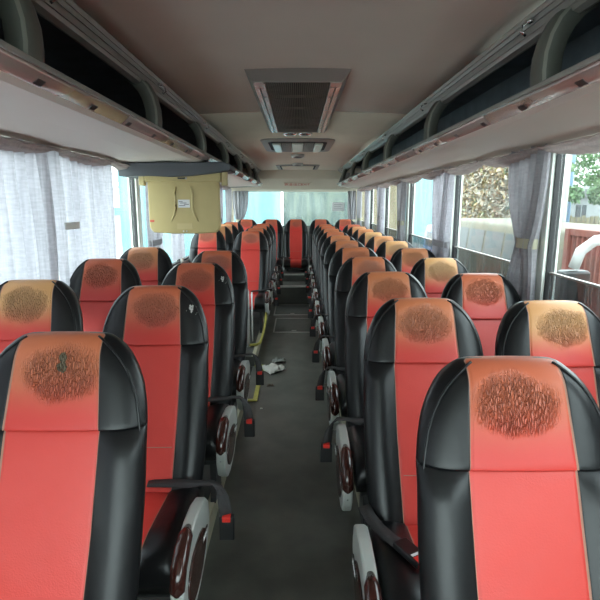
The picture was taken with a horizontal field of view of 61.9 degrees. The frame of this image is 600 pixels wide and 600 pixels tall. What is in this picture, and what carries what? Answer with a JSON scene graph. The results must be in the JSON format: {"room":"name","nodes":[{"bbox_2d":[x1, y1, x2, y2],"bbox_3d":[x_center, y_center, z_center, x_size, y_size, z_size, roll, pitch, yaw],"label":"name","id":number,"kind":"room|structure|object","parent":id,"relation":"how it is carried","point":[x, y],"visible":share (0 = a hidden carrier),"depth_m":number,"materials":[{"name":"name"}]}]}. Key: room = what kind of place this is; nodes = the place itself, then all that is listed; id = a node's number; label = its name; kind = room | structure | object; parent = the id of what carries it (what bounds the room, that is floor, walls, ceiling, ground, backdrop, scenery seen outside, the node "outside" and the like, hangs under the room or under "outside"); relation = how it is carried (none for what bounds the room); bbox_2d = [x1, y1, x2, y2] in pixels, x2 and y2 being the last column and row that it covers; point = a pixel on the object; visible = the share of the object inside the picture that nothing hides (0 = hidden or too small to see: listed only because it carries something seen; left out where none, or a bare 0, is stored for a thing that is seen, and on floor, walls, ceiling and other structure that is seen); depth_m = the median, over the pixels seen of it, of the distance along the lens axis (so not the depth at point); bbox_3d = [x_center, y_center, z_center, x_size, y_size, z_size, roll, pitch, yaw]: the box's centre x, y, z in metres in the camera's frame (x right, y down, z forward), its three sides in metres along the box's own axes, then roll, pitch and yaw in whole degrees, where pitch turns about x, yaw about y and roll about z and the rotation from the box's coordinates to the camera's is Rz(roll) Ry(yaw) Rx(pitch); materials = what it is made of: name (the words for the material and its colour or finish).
{"room":"vehicle interior","nodes":[
{"label":"vehicle interior","id":0,"kind":"room"},
{"bbox_2d":[127,177,188,266],"bbox_3d":[-1.404,-0.263,4.348,0.070,2.660,12.050,0,11,0],"label":"wall","id":1,"kind":"structure","parent":0,"point":[136,180],"depth_m":4.25,"materials":[{"name":"white metal"}]},
{"bbox_2d":[0,0,261,187],"bbox_3d":[-1.015,-1.240,3.820,0.685,0.420,11.342,0,11,0],"label":"luggage rack","id":2,"kind":"object","parent":1,"relation":"attached to","point":[66,83],"visible":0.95,"depth_m":2.11,"materials":[{"name":"beige plastic"}]},
{"bbox_2d":[0,135,229,189],"bbox_3d":[-1.296,-1.024,3.921,0.104,0.078,11.100,0,11,0],"label":"curtain pelmet","id":3,"kind":"object","parent":2,"relation":"attached to","point":[6,143],"visible":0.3,"depth_m":2.67,"materials":[{"name":"fabric"}]},
{"bbox_2d":[0,139,58,284],"bbox_3d":[-1.313,-0.194,1.810,0.052,0.892,1.744,0,11,0],"label":"curtain","id":4,"kind":"object","parent":3,"relation":"hanging from","point":[28,240],"visible":0.69,"depth_m":2.40,"materials":[{"name":"fabric"}]},
{"bbox_2d":[47,151,115,285],"bbox_3d":[-1.319,-0.447,3.137,0.052,0.882,0.882,0,11,0],"label":"curtain","id":5,"kind":"object","parent":3,"relation":"hanging from","point":[84,194],"visible":0.65,"depth_m":3.00,"materials":[{"name":"fabric"}]},
{"bbox_2d":[64,222,79,229],"bbox_3d":[-1.277,-0.417,2.806,0.008,0.040,0.180,0,11,0],"label":"strap","id":6,"kind":"object","parent":5,"relation":"attached to","point":[69,225],"visible":1,"depth_m":2.80,"materials":[{"name":"grey fabric"}]},
{"bbox_2d":[145,182,163,249],"bbox_3d":[-1.325,-0.722,4.570,0.080,0.877,0.418,0,11,0],"label":"curtain","id":7,"kind":"object","parent":3,"relation":"hanging from","point":[154,239],"visible":0.17,"depth_m":4.42,"materials":[{"name":"fabric"}]},
{"bbox_2d":[171,234,184,261],"bbox_3d":[-1.329,-0.883,5.399,0.052,0.877,0.573,0,11,0],"label":"curtain","id":8,"kind":"object","parent":3,"relation":"hanging from","point":[177,240],"visible":0.33,"depth_m":5.38,"materials":[{"name":"fabric"}]},
{"bbox_2d":[225,188,231,221],"bbox_3d":[-1.347,-1.678,9.496,0.080,0.877,0.716,0,11,0],"label":"curtain","id":9,"kind":"object","parent":3,"relation":"hanging from","point":[228,193],"visible":0.71,"depth_m":9.31,"materials":[{"name":"grey fabric"}]},
{"bbox_2d":[118,162,235,177],"bbox_3d":[-0.932,-1.001,3.866,0.830,0.108,0.340,0,11,0],"label":"housing","id":10,"kind":"object","parent":2,"relation":"attached to","point":[162,169],"visible":0.83,"depth_m":3.70,"materials":[{"name":"grey plastic"}]},
{"bbox_2d":[138,172,227,233],"bbox_3d":[-0.892,-0.756,3.859,0.674,0.485,0.087,0,11,0],"label":"monitor","id":11,"kind":"object","parent":10,"relation":"hanging from","point":[187,204],"visible":0.78,"depth_m":3.84,"materials":[{"name":"beige plastic"}]},
{"bbox_2d":[129,178,137,246],"bbox_3d":[-1.400,-0.483,3.486,0.040,0.980,1.540,0,11,0],"label":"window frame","id":12,"kind":"structure","parent":1,"relation":"in","point":[131,180],"depth_m":4.21,"materials":[{"name":"grey metal"}]},
{"bbox_2d":[137,302,271,599],"bbox_3d":[-0.906,0.745,4.495,0.925,0.185,11.950,0,11,0],"label":"floor","id":13,"kind":"structure","parent":0,"point":[213,507],"depth_m":2.91,"materials":[{"name":"plastic"}]},
{"bbox_2d":[0,279,82,352],"bbox_3d":[-1.129,0.566,1.846,0.493,1.186,0.808,0,11,0],"label":"chair","id":14,"kind":"object","parent":13,"relation":"on","point":[26,305],"visible":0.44,"depth_m":2.02,"materials":[{"name":"black leather"}]},
{"bbox_2d":[0,331,147,599],"bbox_3d":[-0.557,0.735,1.042,0.609,1.160,0.917,0,11,0],"label":"chair","id":15,"kind":"object","parent":13,"relation":"on","point":[74,410],"visible":1,"depth_m":1.24,"materials":[{"name":"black leather"}]},
{"bbox_2d":[70,258,141,331],"bbox_3d":[-1.133,0.412,2.641,0.493,1.186,0.808,0,11,0],"label":"chair","id":16,"kind":"object","parent":13,"relation":"on","point":[96,283],"visible":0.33,"depth_m":2.81,"materials":[{"name":"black leather"}]},
{"bbox_2d":[119,247,172,284],"bbox_3d":[-1.136,0.269,3.378,0.493,1.186,0.808,0,11,0],"label":"chair","id":17,"kind":"object","parent":13,"relation":"on","point":[152,264],"visible":0.21,"depth_m":3.55,"materials":[{"name":"black leather"}]},
{"bbox_2d":[102,285,234,599],"bbox_3d":[-0.527,0.588,1.799,0.591,1.160,0.916,0,11,-1],"label":"chair","id":18,"kind":"object","parent":13,"relation":"on","point":[165,328],"visible":0.67,"depth_m":1.94,"materials":[{"name":"red leather"}]},
{"bbox_2d":[138,487,203,594],"bbox_3d":[-0.592,0.790,1.717,0.444,0.146,0.455,0,11,-1],"label":"cushion","id":19,"kind":"object","parent":18,"relation":"on","point":[166,509],"depth_m":1.61,"materials":[{"name":"black leather"}]},
{"bbox_2d":[189,231,225,262],"bbox_3d":[-1.147,-0.230,5.950,0.493,1.186,0.808,0,11,0],"label":"chair","id":20,"kind":"object","parent":13,"relation":"on","point":[215,241],"visible":0.3,"depth_m":6.11,"materials":[{"name":"black leather"}]},
{"bbox_2d":[162,263,254,502],"bbox_3d":[-0.526,0.434,2.594,0.591,1.160,0.916,0,11,0],"label":"chair","id":21,"kind":"object","parent":13,"relation":"on","point":[210,283],"visible":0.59,"depth_m":2.74,"materials":[{"name":"black leather"}]},
{"bbox_2d":[205,403,231,460],"bbox_3d":[-0.592,0.635,2.512,0.444,0.146,0.455,0,11,0],"label":"cushion","id":22,"kind":"object","parent":21,"relation":"on","point":[215,411],"depth_m":2.36,"materials":[{"name":"black leather"}]},
{"bbox_2d":[219,226,233,250],"bbox_3d":[-1.151,-0.371,6.676,0.493,1.186,0.808,0,11,0],"label":"chair","id":23,"kind":"object","parent":13,"relation":"on","point":[224,230],"visible":0.18,"depth_m":6.85,"materials":[{"name":"black leather"}]},
{"bbox_2d":[192,251,263,423],"bbox_3d":[-0.531,0.291,3.330,0.591,1.160,0.916,0,11,0],"label":"chair","id":24,"kind":"object","parent":13,"relation":"on","point":[229,261],"visible":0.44,"depth_m":3.48,"materials":[{"name":"black leather"}]},
{"bbox_2d":[232,360,241,395],"bbox_3d":[-0.596,0.492,3.248,0.444,0.146,0.455,0,11,0],"label":"cushion","id":25,"kind":"object","parent":24,"relation":"on","point":[237,363],"depth_m":3.09,"materials":[{"name":"black leather"}]},
{"bbox_2d":[221,224,238,241],"bbox_3d":[-1.154,-0.512,7.403,0.493,1.186,0.808,0,11,0],"label":"chair","id":26,"kind":"object","parent":13,"relation":"on","point":[232,228],"visible":0.13,"depth_m":7.59,"materials":[{"name":"black leather"}]},
{"bbox_2d":[238,219,256,230],"bbox_3d":[-1.017,-0.891,9.163,0.493,1.139,0.808,0,11,0],"label":"chair","id":27,"kind":"object","parent":13,"relation":"on","point":[246,223],"visible":0.15,"depth_m":9.35,"materials":[{"name":"red leather"}]},
{"bbox_2d":[233,231,278,332],"bbox_3d":[-0.542,-0.208,5.902,0.591,1.160,0.916,0,11,0],"label":"chair","id":28,"kind":"object","parent":13,"relation":"on","point":[251,247],"visible":0.8,"depth_m":6.07,"materials":[{"name":"red leather"}]},
{"bbox_2d":[249,293,264,308],"bbox_3d":[-0.608,-0.006,5.820,0.444,0.146,0.455,0,11,0],"label":"cushion","id":29,"kind":"object","parent":28,"relation":"on","point":[258,298],"depth_m":5.62,"materials":[{"name":"black leather"}]},
{"bbox_2d":[247,290,267,346],"bbox_3d":[-0.754,0.160,5.285,0.920,0.673,0.261,-4,12,-19],"label":"handrail","id":30,"kind":"object","parent":13,"relation":"on","point":[266,313],"visible":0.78,"depth_m":5.39,"materials":[{"name":"yellow metal"}]},
{"bbox_2d":[245,228,280,318],"bbox_3d":[-0.544,-0.349,6.629,0.591,1.160,0.916,0,11,0],"label":"chair","id":31,"kind":"object","parent":13,"relation":"on","point":[264,231],"visible":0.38,"depth_m":6.79,"materials":[{"name":"black leather"}]},
{"bbox_2d":[250,226,282,289],"bbox_3d":[-0.544,-0.490,7.356,0.591,1.160,0.916,0,11,-1],"label":"chair","id":32,"kind":"object","parent":13,"relation":"on","point":[273,277],"visible":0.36,"depth_m":7.51,"materials":[{"name":"black leather"}]},
{"bbox_2d":[254,224,283,279],"bbox_3d":[-0.552,-0.631,8.082,0.591,1.160,0.916,0,11,0],"label":"chair","id":33,"kind":"object","parent":13,"relation":"on","point":[270,226],"visible":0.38,"depth_m":8.25,"materials":[{"name":"black leather"}]},
{"bbox_2d":[197,303,360,599],"bbox_3d":[-0.059,1.015,3.380,0.810,0.080,9.650,0,11,0],"label":"floor","id":34,"kind":"structure","parent":0,"point":[293,540],"depth_m":2.73,"materials":[{"name":"plastic"}]},
{"bbox_2d":[262,363,285,374],"bbox_3d":[-0.254,0.656,4.871,0.210,0.051,0.252,-6,12,-28],"label":"paper","id":35,"kind":"object","parent":34,"relation":"on","point":[271,368],"visible":0.96,"depth_m":4.85,"materials":[{"name":"grey paper"}]},
{"bbox_2d":[274,305,309,314],"bbox_3d":[-0.113,0.145,7.617,0.544,0.011,0.724,0,11,0],"label":"floor hatch","id":36,"kind":"object","parent":34,"relation":"on","point":[281,309],"visible":0.84,"depth_m":7.55,"materials":[{"name":"plastic"}]},
{"bbox_2d":[273,318,312,332],"bbox_3d":[-0.078,0.331,6.660,0.524,0.011,0.774,0,11,0],"label":"floor hatch","id":37,"kind":"object","parent":34,"relation":"on","point":[282,325],"visible":0.9,"depth_m":6.63,"materials":[{"name":"plastic"}]},
{"bbox_2d":[231,192,356,261],"bbox_3d":[-0.115,-1.406,10.239,2.700,2.660,0.060,0,11,0],"label":"wall","id":38,"kind":"structure","parent":0,"point":[232,215],"depth_m":10.18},
{"bbox_2d":[232,191,248,221],"bbox_3d":[-1.188,-1.783,10.039,0.329,0.877,0.080,0,11,0],"label":"curtain","id":39,"kind":"object","parent":38,"relation":"hanging from","point":[240,199],"visible":0.66,"depth_m":10.01,"materials":[{"name":"grey fabric"}]},
{"bbox_2d":[231,168,360,191],"bbox_3d":[-0.114,-2.317,9.696,2.560,0.415,0.680,0,11,0],"label":"trim","id":40,"kind":"structure","parent":38,"relation":"attached to","point":[271,180],"depth_m":9.51,"materials":[{"name":"beige plastic"}]},
{"bbox_2d":[284,182,311,185],"bbox_3d":[-0.043,-2.221,9.609,0.540,0.073,0.103,0,11,0],"label":"exit sign","id":41,"kind":"object","parent":38,"relation":"attached to","point":[285,183],"visible":1,"depth_m":9.59,"materials":[{"name":"red"}]},
{"bbox_2d":[348,191,356,224],"bbox_3d":[1.005,-1.785,10.048,0.314,0.877,0.080,0,11,0],"label":"curtain","id":42,"kind":"object","parent":38,"relation":"hanging from","point":[351,194],"visible":0.61,"depth_m":10.03,"materials":[{"name":"grey fabric"}]},
{"bbox_2d":[272,262,315,303],"bbox_3d":[-0.090,-0.329,9.236,0.760,0.487,2.400,0,11,0],"label":"floor","id":43,"kind":"structure","parent":0,"point":[293,289],"depth_m":8.10,"materials":[{"name":"plastic"}]},
{"bbox_2d":[262,219,282,270],"bbox_3d":[-0.552,-0.891,9.165,0.493,1.139,0.808,0,11,0],"label":"chair","id":44,"kind":"object","parent":43,"relation":"on","point":[275,223],"visible":0.4,"depth_m":9.29,"materials":[{"name":"black leather"}]},
{"bbox_2d":[282,219,307,270],"bbox_3d":[-0.092,-0.892,9.167,0.493,1.139,0.808,0,11,0],"label":"chair","id":45,"kind":"object","parent":43,"relation":"on","point":[295,230],"visible":0.97,"depth_m":9.27,"materials":[{"name":"red leather"}]},
{"bbox_2d":[283,258,307,267],"bbox_3d":[-0.074,-0.684,9.032,0.444,0.143,0.455,0,11,0],"label":"cushion","id":46,"kind":"object","parent":45,"relation":"on","point":[288,262],"depth_m":8.83,"materials":[{"name":"red leather"}]},
{"bbox_2d":[307,219,329,269],"bbox_3d":[0.373,-0.892,9.169,0.493,1.139,0.808,0,11,0],"label":"chair","id":47,"kind":"object","parent":43,"relation":"on","point":[316,222],"visible":0.35,"depth_m":9.34,"materials":[{"name":"black leather"}]},
{"bbox_2d":[73,0,545,169],"bbox_3d":[0.018,-1.393,3.779,1.459,0.104,11.350,0,11,0],"label":"ceiling","id":48,"kind":"structure","parent":0,"point":[397,53],"depth_m":2.02,"materials":[{"name":"plastic"}]},
{"bbox_2d":[244,68,350,132],"bbox_3d":[-0.015,-1.250,3.297,0.510,0.042,1.950,0,11,0],"label":"ceiling vent","id":49,"kind":"object","parent":48,"relation":"in","point":[288,99],"visible":1,"depth_m":2.79,"materials":[{"name":"grey plastic"}]},
{"bbox_2d":[260,138,334,151],"bbox_3d":[-0.025,-1.654,5.404,0.740,0.045,1.200,0,11,0],"label":"ceiling light","id":50,"kind":"object","parent":48,"relation":"attached to","point":[270,144],"visible":0.98,"depth_m":5.09,"materials":[{"name":"grey plastic"}]},
{"bbox_2d":[276,164,319,169],"bbox_3d":[-0.039,-2.297,8.671,0.720,0.028,1.100,0,11,0],"label":"roof hatch","id":51,"kind":"object","parent":48,"relation":"attached to","point":[289,166],"visible":0.95,"depth_m":8.45,"materials":[{"name":"grey plastic"}]},
{"bbox_2d":[339,407,359,505],"bbox_3d":[0.749,0.744,4.502,0.885,0.185,11.950,0,11,0],"label":"floor","id":52,"kind":"structure","parent":0,"point":[343,422],"depth_m":2.73,"materials":[{"name":"plastic"}]},
{"bbox_2d":[304,224,334,278],"bbox_3d":[0.369,-0.653,8.243,0.603,1.143,0.880,0,11,0],"label":"chair","id":53,"kind":"object","parent":52,"relation":"on","point":[306,271],"visible":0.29,"depth_m":8.39,"materials":[{"name":"black leather"}]},
{"bbox_2d":[305,226,337,288],"bbox_3d":[0.375,-0.511,7.508,0.603,1.143,0.879,0,11,-1],"label":"chair","id":54,"kind":"object","parent":52,"relation":"on","point":[312,275],"visible":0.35,"depth_m":7.66,"materials":[{"name":"black leather"}]},
{"bbox_2d":[306,229,341,315],"bbox_3d":[0.374,-0.368,6.775,0.603,1.143,0.879,0,11,0],"label":"chair","id":55,"kind":"object","parent":52,"relation":"on","point":[323,231],"visible":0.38,"depth_m":6.93,"materials":[{"name":"black leather"}]},
{"bbox_2d":[307,232,347,309],"bbox_3d":[0.381,-0.226,6.040,0.603,1.143,0.880,0,11,-1],"label":"chair","id":56,"kind":"object","parent":52,"relation":"on","point":[326,235],"visible":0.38,"depth_m":6.19,"materials":[{"name":"black leather"}]},
{"bbox_2d":[308,236,355,330],"bbox_3d":[0.380,-0.084,5.306,0.603,1.143,0.880,0,11,0],"label":"chair","id":57,"kind":"object","parent":52,"relation":"on","point":[318,309],"visible":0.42,"depth_m":5.45,"materials":[{"name":"black leather"}]},
{"bbox_2d":[310,240,364,370],"bbox_3d":[0.385,0.059,4.572,0.603,1.143,0.880,0,11,0],"label":"chair","id":58,"kind":"object","parent":52,"relation":"on","point":[322,328],"visible":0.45,"depth_m":4.72,"materials":[{"name":"black leather"}]},
{"bbox_2d":[324,320,329,342],"bbox_3d":[0.453,0.261,4.471,0.453,0.144,0.455,0,11,0],"label":"cushion","id":59,"kind":"object","parent":58,"relation":"on","point":[326,329],"depth_m":4.33,"materials":[{"name":"black leather"}]},
{"bbox_2d":[334,219,354,230],"bbox_3d":[0.833,-0.893,9.171,0.493,1.139,0.808,0,11,0],"label":"chair","id":60,"kind":"object","parent":52,"relation":"on","point":[340,224],"visible":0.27,"depth_m":9.35,"materials":[{"name":"red leather"}]},
{"bbox_2d":[312,247,377,382],"bbox_3d":[0.389,0.202,3.837,0.603,1.143,0.880,0,11,0],"label":"chair","id":61,"kind":"object","parent":52,"relation":"on","point":[328,358],"visible":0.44,"depth_m":3.98,"materials":[{"name":"black leather"}]},
{"bbox_2d":[329,341,336,371],"bbox_3d":[0.456,0.404,3.737,0.453,0.144,0.455,0,11,0],"label":"cushion","id":62,"kind":"object","parent":61,"relation":"on","point":[332,343],"depth_m":3.62,"materials":[{"name":"black leather"}]},
{"bbox_2d":[315,257,396,429],"bbox_3d":[0.392,0.344,3.103,0.603,1.143,0.880,0,11,0],"label":"chair","id":63,"kind":"object","parent":52,"relation":"on","point":[353,268],"visible":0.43,"depth_m":3.24,"materials":[{"name":"black leather"}]},
{"bbox_2d":[336,373,346,416],"bbox_3d":[0.459,0.546,3.002,0.453,0.144,0.455,0,11,0],"label":"cushion","id":64,"kind":"object","parent":63,"relation":"on","point":[340,378],"depth_m":2.87,"materials":[{"name":"black leather"}]},
{"bbox_2d":[352,229,375,240],"bbox_3d":[0.903,-0.367,6.777,0.493,1.139,0.808,0,11,0],"label":"chair","id":65,"kind":"object","parent":52,"relation":"on","point":[359,232],"visible":0.19,"depth_m":6.97,"materials":[{"name":"orange leather"}]},
{"bbox_2d":[358,232,385,245],"bbox_3d":[0.902,-0.225,6.042,0.493,1.139,0.808,0,11,0],"label":"chair","id":66,"kind":"object","parent":52,"relation":"on","point":[366,236],"visible":0.16,"depth_m":6.23,"materials":[{"name":"black leather"}]},
{"bbox_2d":[320,272,427,525],"bbox_3d":[0.393,0.486,2.369,0.603,1.143,0.880,0,11,0],"label":"chair","id":67,"kind":"object","parent":52,"relation":"on","point":[370,291],"visible":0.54,"depth_m":2.50,"materials":[{"name":"black leather"}]},
{"bbox_2d":[347,425,366,491],"bbox_3d":[0.459,0.689,2.268,0.453,0.144,0.455,0,11,0],"label":"cushion","id":68,"kind":"object","parent":67,"relation":"on","point":[355,432],"depth_m":2.14,"materials":[{"name":"black leather"}]},
{"bbox_2d":[365,236,397,252],"bbox_3d":[0.908,-0.082,5.308,0.493,1.139,0.808,0,11,0],"label":"chair","id":69,"kind":"object","parent":52,"relation":"on","point":[373,243],"visible":0.16,"depth_m":5.50,"materials":[{"name":"orange leather"}]},
{"bbox_2d":[376,241,413,260],"bbox_3d":[0.908,0.060,4.574,0.493,1.139,0.808,0,11,0],"label":"chair","id":70,"kind":"object","parent":52,"relation":"on","point":[386,249],"visible":0.18,"depth_m":4.76,"materials":[{"name":"orange leather"}]},
{"bbox_2d":[390,248,435,272],"bbox_3d":[0.911,0.203,3.840,0.493,1.139,0.808,0,11,0],"label":"chair","id":71,"kind":"object","parent":52,"relation":"on","point":[403,259],"visible":0.19,"depth_m":4.02,"materials":[{"name":"black leather"}]},
{"bbox_2d":[352,298,483,599],"bbox_3d":[0.430,0.629,1.634,0.537,1.143,0.879,0,11,0],"label":"chair","id":72,"kind":"object","parent":52,"relation":"on","point":[409,341],"visible":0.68,"depth_m":1.78,"materials":[{"name":"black leather"}]},
{"bbox_2d":[367,520,420,599],"bbox_3d":[0.463,0.831,1.534,0.453,0.144,0.455,0,11,0],"label":"cushion","id":73,"kind":"object","parent":72,"relation":"on","point":[398,575],"depth_m":1.49,"materials":[{"name":"black leather"}]},
{"bbox_2d":[410,258,467,297],"bbox_3d":[0.915,0.345,3.105,0.493,1.139,0.808,0,11,0],"label":"chair","id":74,"kind":"object","parent":52,"relation":"on","point":[433,274],"visible":0.22,"depth_m":3.28,"materials":[{"name":"black leather"}]},
{"bbox_2d":[441,273,520,355],"bbox_3d":[0.922,0.488,2.371,0.493,1.139,0.808,0,11,0],"label":"chair","id":75,"kind":"object","parent":52,"relation":"on","point":[485,297],"visible":0.27,"depth_m":2.54,"materials":[{"name":"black leather"}]},
{"bbox_2d":[416,356,599,599],"bbox_3d":[0.423,0.771,0.900,0.603,1.143,0.880,0,11,0],"label":"chair","id":76,"kind":"object","parent":52,"relation":"on","point":[508,447],"visible":1,"depth_m":1.09,"materials":[{"name":"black leather"}]},
{"bbox_2d":[495,300,599,408],"bbox_3d":[0.926,0.630,1.637,0.493,1.139,0.808,0,11,0],"label":"chair","id":77,"kind":"object","parent":52,"relation":"on","point":[567,332],"visible":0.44,"depth_m":1.81,"materials":[{"name":"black leather"}]},
{"bbox_2d":[368,153,567,299],"bbox_3d":[1.226,-0.265,4.360,0.070,2.660,12.050,0,11,0],"label":"wall","id":78,"kind":"structure","parent":0,"point":[544,234],"depth_m":2.48,"materials":[{"name":"white metal"}]},
{"bbox_2d":[370,189,376,231],"bbox_3d":[1.211,-1.316,7.782,0.040,0.980,1.370,0,11,0],"label":"window","id":79,"kind":"structure","parent":78,"relation":"in","point":[372,226],"depth_m":8.41,"materials":[{"name":"grey glass"}]},
{"bbox_2d":[385,188,404,240],"bbox_3d":[1.217,-1.031,6.310,0.040,0.980,1.430,0,11,0],"label":"window","id":80,"kind":"structure","parent":78,"relation":"in","point":[388,231],"depth_m":6.95,"materials":[{"name":"grey glass"}]},
{"bbox_2d":[408,183,431,250],"bbox_3d":[1.224,-0.733,4.773,0.040,0.980,1.500,0,11,0],"label":"window","id":81,"kind":"structure","parent":78,"relation":"in","point":[416,241],"depth_m":5.42,"materials":[{"name":"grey glass"}]},
{"bbox_2d":[337,0,599,187],"bbox_3d":[0.946,-1.235,3.830,0.474,0.434,11.342,0,11,0],"label":"luggage rack","id":82,"kind":"object","parent":78,"relation":"attached to","point":[538,84],"visible":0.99,"depth_m":2.13,"materials":[{"name":"beige plastic"}]},
{"bbox_2d":[357,133,599,191],"bbox_3d":[1.120,-0.999,3.937,0.104,0.078,11.100,0,11,0],"label":"curtain pelmet","id":83,"kind":"object","parent":82,"relation":"attached to","point":[585,144],"visible":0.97,"depth_m":2.61,"materials":[{"name":"fabric"}]},
{"bbox_2d":[357,188,361,224],"bbox_3d":[1.123,-1.680,9.506,0.080,0.877,0.608,0,11,0],"label":"curtain","id":84,"kind":"object","parent":83,"relation":"hanging from","point":[359,193],"visible":0.73,"depth_m":9.36,"materials":[{"name":"grey fabric"}]},
{"bbox_2d":[364,186,369,227],"bbox_3d":[1.128,-1.475,8.450,0.080,0.877,0.337,0,11,0],"label":"curtain","id":85,"kind":"object","parent":83,"relation":"hanging from","point":[367,193],"visible":0.7,"depth_m":8.34,"materials":[{"name":"fabric"}]},
{"bbox_2d":[377,183,384,233],"bbox_3d":[1.134,-1.209,7.081,0.092,0.877,0.430,0,11,0],"label":"curtain","id":86,"kind":"object","parent":83,"relation":"hanging from","point":[380,191],"visible":0.75,"depth_m":6.95,"materials":[{"name":"fabric"}]},
{"bbox_2d":[397,178,406,240],"bbox_3d":[1.139,-0.938,5.683,0.081,0.877,0.396,0,11,0],"label":"curtain","id":87,"kind":"object","parent":83,"relation":"hanging from","point":[401,187],"visible":0.76,"depth_m":5.57,"materials":[{"name":"grey fabric"}]},
{"bbox_2d":[431,166,454,257],"bbox_3d":[1.147,-0.627,4.082,0.080,0.877,0.534,0,11,0],"label":"curtain","id":88,"kind":"object","parent":83,"relation":"hanging from","point":[443,185],"visible":0.79,"depth_m":3.99,"materials":[{"name":"fabric"}]},
{"bbox_2d":[506,144,550,300],"bbox_3d":[1.154,-0.340,2.600,0.080,0.877,0.436,0,11,0],"label":"curtain","id":89,"kind":"object","parent":83,"relation":"hanging from","point":[528,178],"visible":0.78,"depth_m":2.51,"materials":[{"name":"grey fabric"}]},
{"bbox_2d":[452,175,509,277],"bbox_3d":[1.231,-0.435,3.242,0.040,0.980,1.420,0,11,0],"label":"window","id":90,"kind":"structure","parent":78,"relation":"in","point":[473,261],"depth_m":3.60,"materials":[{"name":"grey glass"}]},
{"bbox_2d":[543,154,599,318],"bbox_3d":[1.238,-0.132,1.676,0.040,0.980,1.570,0,11,0],"label":"window","id":91,"kind":"structure","parent":78,"relation":"in","point":[557,286],"depth_m":2.38,"materials":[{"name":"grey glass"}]},
{"label":"outside","id":92,"kind":"structure","parent":0,"visible":0},
{"bbox_2d":[59,220,282,279],"bbox_3d":[-0.109,-1.866,25.104,120.000,0.100,130.000,0,11,0],"label":"ground","id":93,"kind":"structure","parent":92,"point":[119,251],"depth_m":31.09,"materials":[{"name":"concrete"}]},
{"bbox_2d":[114,207,121,245],"bbox_3d":[-12.609,-3.180,24.793,0.100,2.600,60.000,0,11,0],"label":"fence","id":94,"kind":"object","parent":93,"relation":"on","point":[118,236],"visible":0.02,"depth_m":34.53,"materials":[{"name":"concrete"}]},
{"bbox_2d":[117,170,280,262],"bbox_3d":[-2.721,-2.272,13.808,4.400,5.000,0.200,0,11,0],"label":"wall","id":95,"kind":"structure","parent":93,"relation":"on","point":[262,206],"depth_m":13.68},
{"bbox_2d":[283,185,396,229],"bbox_3d":[1.113,-2.294,13.923,3.150,5.000,0.200,0,11,0],"label":"wall","id":96,"kind":"structure","parent":93,"relation":"on","point":[308,207],"depth_m":13.77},
{"bbox_2d":[405,178,432,236],"bbox_3d":[9.636,-7.249,36.836,2.000,6.000,18.000,0,11,0],"label":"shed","id":97,"kind":"object","parent":93,"relation":"on","point":[422,210],"visible":0.14,"depth_m":35.28,"materials":[{"name":"white"}]},
{"bbox_2d":[461,154,571,221],"bbox_3d":[7.980,-3.934,21.724,0.847,5.249,12.350,0,11,0],"label":"wall","id":98,"kind":"structure","parent":93,"relation":"on","point":[485,194],"depth_m":20.81,"materials":[{"name":"beige plant"}]},
{"bbox_2d":[461,165,510,217],"bbox_3d":[7.888,-4.156,21.681,0.662,4.797,12.350,0,11,0],"label":"climbing plant","id":99,"kind":"object","parent":98,"relation":"on","point":[485,194],"depth_m":21.10,"materials":[{"name":"plant"}]},
{"bbox_2d":[459,218,599,270],"bbox_3d":[5.399,-0.589,11.777,1.916,2.470,6.312,0,11,0],"label":"wall","id":100,"kind":"structure","parent":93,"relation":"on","point":[490,236],"depth_m":11.68,"materials":[{"name":"beige paint"}]},
{"bbox_2d":[566,155,575,221],"bbox_3d":[11.604,-4.126,21.661,0.260,5.650,0.260,0,11,0],"label":"pole","id":101,"kind":"object","parent":93,"relation":"on","point":[573,156],"visible":0.1,"depth_m":21.39,"materials":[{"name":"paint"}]},
{"bbox_2d":[567,162,584,213],"bbox_3d":[9.964,-3.233,19.769,2.154,4.628,1.722,0,11,0],"label":"tree","id":102,"kind":"object","parent":93,"relation":"on","point":[575,192],"visible":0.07,"depth_m":19.27,"materials":[{"name":"green plant"}]},
{"bbox_2d":[556,235,599,281],"bbox_3d":[3.684,1.670,-2.046,3.068,3.300,12.926,0,11,0],"label":"coach","id":103,"kind":"object","parent":93,"relation":"on","point":[578,256],"visible":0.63,"depth_m":4.04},
{"bbox_2d":[556,270,589,281],"bbox_3d":[2.242,-0.049,4.136,0.240,0.400,0.120,0,11,0],"label":"mirror","id":104,"kind":"object","parent":103,"relation":"attached to","point":[584,275],"depth_m":4.05,"materials":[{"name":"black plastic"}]},
{"bbox_2d":[561,228,599,284],"bbox_3d":[5.169,0.667,5.144,2.460,2.530,5.100,0,11,0],"label":"shipping container","id":105,"kind":"object","parent":93,"relation":"on","point":[573,238],"visible":0.21,"depth_m":7.01,"materials":[{"name":"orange metal"}]},
{"bbox_2d":[569,215,599,224],"bbox_3d":[13.100,-2.664,22.787,4.400,2.349,0.080,0,11,0],"label":"fence","id":106,"kind":"object","parent":93,"relation":"on","point":[593,220],"visible":0.13,"depth_m":22.57,"materials":[{"name":"white wood"}]},
{"bbox_2d":[570,186,599,222],"bbox_3d":[14.932,-4.149,26.765,3.700,3.750,3.600,0,11,0],"label":"house","id":107,"kind":"structure","parent":93,"relation":"on","point":[584,208],"depth_m":25.14,"materials":[{"name":"grey"}]},
{"bbox_2d":[573,152,599,186],"bbox_3d":[18.012,-6.777,30.301,5.010,7.571,5.492,-6,13,-30],"label":"tree","id":108,"kind":"object","parent":93,"relation":"on","point":[589,180],"visible":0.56,"depth_m":30.18,"materials":[{"name":"green plant"}]},
{"bbox_2d":[586,153,599,205],"bbox_3d":[12.523,-4.373,19.972,1.800,6.787,2.999,4,12,19],"label":"tree","id":109,"kind":"object","parent":93,"relation":"on","point":[593,194],"visible":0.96,"depth_m":20.45,"materials":[{"name":"green plant"}]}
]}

